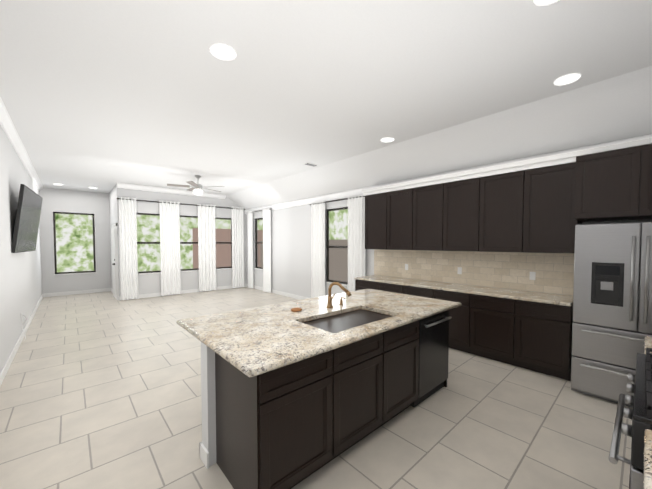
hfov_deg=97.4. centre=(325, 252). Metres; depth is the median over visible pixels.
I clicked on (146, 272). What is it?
window
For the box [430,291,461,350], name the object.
base cabinet
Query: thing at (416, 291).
base cabinet
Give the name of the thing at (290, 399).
kitchen island
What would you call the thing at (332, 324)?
sink
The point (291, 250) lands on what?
wall
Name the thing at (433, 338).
dishwasher
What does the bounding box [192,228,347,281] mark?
backdrop
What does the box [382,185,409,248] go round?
upper cabinet
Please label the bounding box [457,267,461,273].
outlet
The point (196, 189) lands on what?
ceiling fan
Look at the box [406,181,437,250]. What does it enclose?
upper cabinet
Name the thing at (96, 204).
wall
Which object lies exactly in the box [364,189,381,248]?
upper cabinet
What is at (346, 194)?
crown molding
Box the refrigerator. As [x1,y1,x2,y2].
[571,222,651,407]
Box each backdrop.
[55,209,347,271]
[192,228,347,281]
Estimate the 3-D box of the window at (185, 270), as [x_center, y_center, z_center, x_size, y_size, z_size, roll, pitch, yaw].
[-4.396,-0.286,9.119,0.820,1.770,0.120,-2,3,-42]
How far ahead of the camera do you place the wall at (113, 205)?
8.80 m
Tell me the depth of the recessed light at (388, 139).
4.48 m
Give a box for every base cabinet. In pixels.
[355,279,373,290]
[374,283,397,292]
[398,287,429,297]
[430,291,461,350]
[462,295,505,362]
[506,299,572,380]
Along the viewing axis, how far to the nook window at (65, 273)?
8.82 m
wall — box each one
[0,123,41,372]
[39,187,110,293]
[109,185,118,288]
[116,184,246,296]
[246,197,651,297]
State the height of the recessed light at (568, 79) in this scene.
0.007 m
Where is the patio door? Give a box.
[111,223,118,299]
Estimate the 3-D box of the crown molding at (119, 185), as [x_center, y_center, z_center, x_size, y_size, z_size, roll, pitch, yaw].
[-4.573,-1.871,8.799,3.000,0.100,0.080,-2,3,-42]
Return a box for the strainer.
[291,307,301,311]
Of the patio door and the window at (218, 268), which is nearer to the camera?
the patio door
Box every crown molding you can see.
[0,98,42,189]
[117,183,225,198]
[244,135,651,213]
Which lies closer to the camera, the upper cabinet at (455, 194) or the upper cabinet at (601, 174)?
the upper cabinet at (601, 174)
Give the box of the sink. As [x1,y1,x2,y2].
[292,309,399,336]
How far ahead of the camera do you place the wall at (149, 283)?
8.95 m
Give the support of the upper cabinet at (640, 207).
attached to the wall at (291, 250)
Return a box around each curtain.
[117,197,244,299]
[247,208,271,292]
[310,194,364,297]
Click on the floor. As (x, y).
(100, 390)
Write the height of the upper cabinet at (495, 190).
1.140 m
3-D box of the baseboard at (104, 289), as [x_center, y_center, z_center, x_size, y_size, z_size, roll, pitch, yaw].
[-7.724,1.241,8.940,1.560,0.110,0.014,-2,3,-42]
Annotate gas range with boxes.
[609,347,651,488]
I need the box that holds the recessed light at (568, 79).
[554,73,580,85]
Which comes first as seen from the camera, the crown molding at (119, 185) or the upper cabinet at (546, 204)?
the upper cabinet at (546, 204)
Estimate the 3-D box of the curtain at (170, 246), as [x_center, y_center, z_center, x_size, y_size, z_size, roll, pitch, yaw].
[-4.286,-0.144,9.047,3.732,2.830,0.070,-2,3,-42]
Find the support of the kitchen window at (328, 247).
in the wall at (291, 250)
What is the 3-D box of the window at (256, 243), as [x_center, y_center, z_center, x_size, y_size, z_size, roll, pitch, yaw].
[-2.190,-0.296,9.701,0.120,1.750,0.940,-2,3,-42]
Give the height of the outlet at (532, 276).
0.115 m
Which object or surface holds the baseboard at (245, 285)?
attached to the wall at (149, 283)
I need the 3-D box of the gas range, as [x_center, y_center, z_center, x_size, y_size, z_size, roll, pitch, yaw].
[1.699,1.056,1.167,0.910,1.000,0.743,-2,3,-42]
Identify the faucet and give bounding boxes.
[326,282,350,307]
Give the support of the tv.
attached to the wall at (20, 282)
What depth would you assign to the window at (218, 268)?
9.99 m
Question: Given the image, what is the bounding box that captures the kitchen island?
[199,297,451,488]
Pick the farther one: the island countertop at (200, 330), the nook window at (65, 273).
the nook window at (65, 273)
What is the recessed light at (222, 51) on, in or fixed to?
in the ceiling
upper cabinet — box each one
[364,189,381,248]
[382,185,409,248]
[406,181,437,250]
[438,173,473,250]
[474,165,517,251]
[514,157,581,252]
[570,141,629,221]
[626,137,651,219]
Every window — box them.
[53,212,96,274]
[136,213,160,274]
[180,215,198,271]
[215,217,231,269]
[253,218,262,269]
[325,207,347,285]
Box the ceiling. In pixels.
[0,0,651,209]
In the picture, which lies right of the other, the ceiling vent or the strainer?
the ceiling vent
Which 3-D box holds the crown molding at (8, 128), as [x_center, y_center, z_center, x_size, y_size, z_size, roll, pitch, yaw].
[-3.592,-1.680,3.084,0.080,0.100,14.100,-2,3,-42]
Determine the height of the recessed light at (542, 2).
0.007 m
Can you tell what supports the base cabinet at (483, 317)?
on the floor
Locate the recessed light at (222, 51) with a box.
[210,43,235,60]
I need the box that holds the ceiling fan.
[167,175,223,194]
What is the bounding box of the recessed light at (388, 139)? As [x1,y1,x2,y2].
[381,137,393,141]
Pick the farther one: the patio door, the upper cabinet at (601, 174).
the patio door
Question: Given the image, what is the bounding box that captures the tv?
[11,184,42,252]
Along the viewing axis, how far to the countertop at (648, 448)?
0.92 m
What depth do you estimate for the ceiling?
2.97 m
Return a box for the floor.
[0,287,632,488]
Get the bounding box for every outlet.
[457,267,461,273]
[529,272,535,279]
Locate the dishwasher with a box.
[410,310,451,406]
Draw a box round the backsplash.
[374,249,573,294]
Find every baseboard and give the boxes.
[0,294,42,385]
[43,288,109,296]
[119,284,246,300]
[247,284,307,299]
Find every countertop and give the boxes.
[176,293,459,376]
[354,275,572,306]
[644,336,651,488]
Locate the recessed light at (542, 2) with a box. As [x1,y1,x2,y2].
[534,0,557,5]
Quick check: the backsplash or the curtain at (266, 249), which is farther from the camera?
the curtain at (266, 249)
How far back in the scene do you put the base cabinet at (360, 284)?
5.50 m
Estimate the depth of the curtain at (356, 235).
6.48 m
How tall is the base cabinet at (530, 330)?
0.880 m
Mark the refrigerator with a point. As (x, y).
(612, 312)
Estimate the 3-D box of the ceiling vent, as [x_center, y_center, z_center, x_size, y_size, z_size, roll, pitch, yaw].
[-0.316,-1.819,5.929,0.300,0.011,0.150,-2,3,-42]
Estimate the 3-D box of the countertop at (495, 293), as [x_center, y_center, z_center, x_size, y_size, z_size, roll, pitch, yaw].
[1.885,0.539,4.643,0.642,0.040,3.290,-2,3,-42]
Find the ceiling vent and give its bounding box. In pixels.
[303,163,318,166]
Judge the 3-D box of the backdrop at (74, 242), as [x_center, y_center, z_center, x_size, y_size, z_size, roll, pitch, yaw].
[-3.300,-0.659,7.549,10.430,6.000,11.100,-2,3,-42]
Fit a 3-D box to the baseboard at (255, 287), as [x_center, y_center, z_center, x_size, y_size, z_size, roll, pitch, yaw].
[-0.956,1.262,8.307,0.014,0.110,5.800,-2,3,-42]
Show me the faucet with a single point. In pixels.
(330, 298)
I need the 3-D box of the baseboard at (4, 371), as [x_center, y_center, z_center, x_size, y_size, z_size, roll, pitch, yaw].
[-3.616,1.434,3.167,0.014,0.110,14.100,-2,3,-42]
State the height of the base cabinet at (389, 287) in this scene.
0.880 m
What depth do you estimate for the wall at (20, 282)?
4.20 m

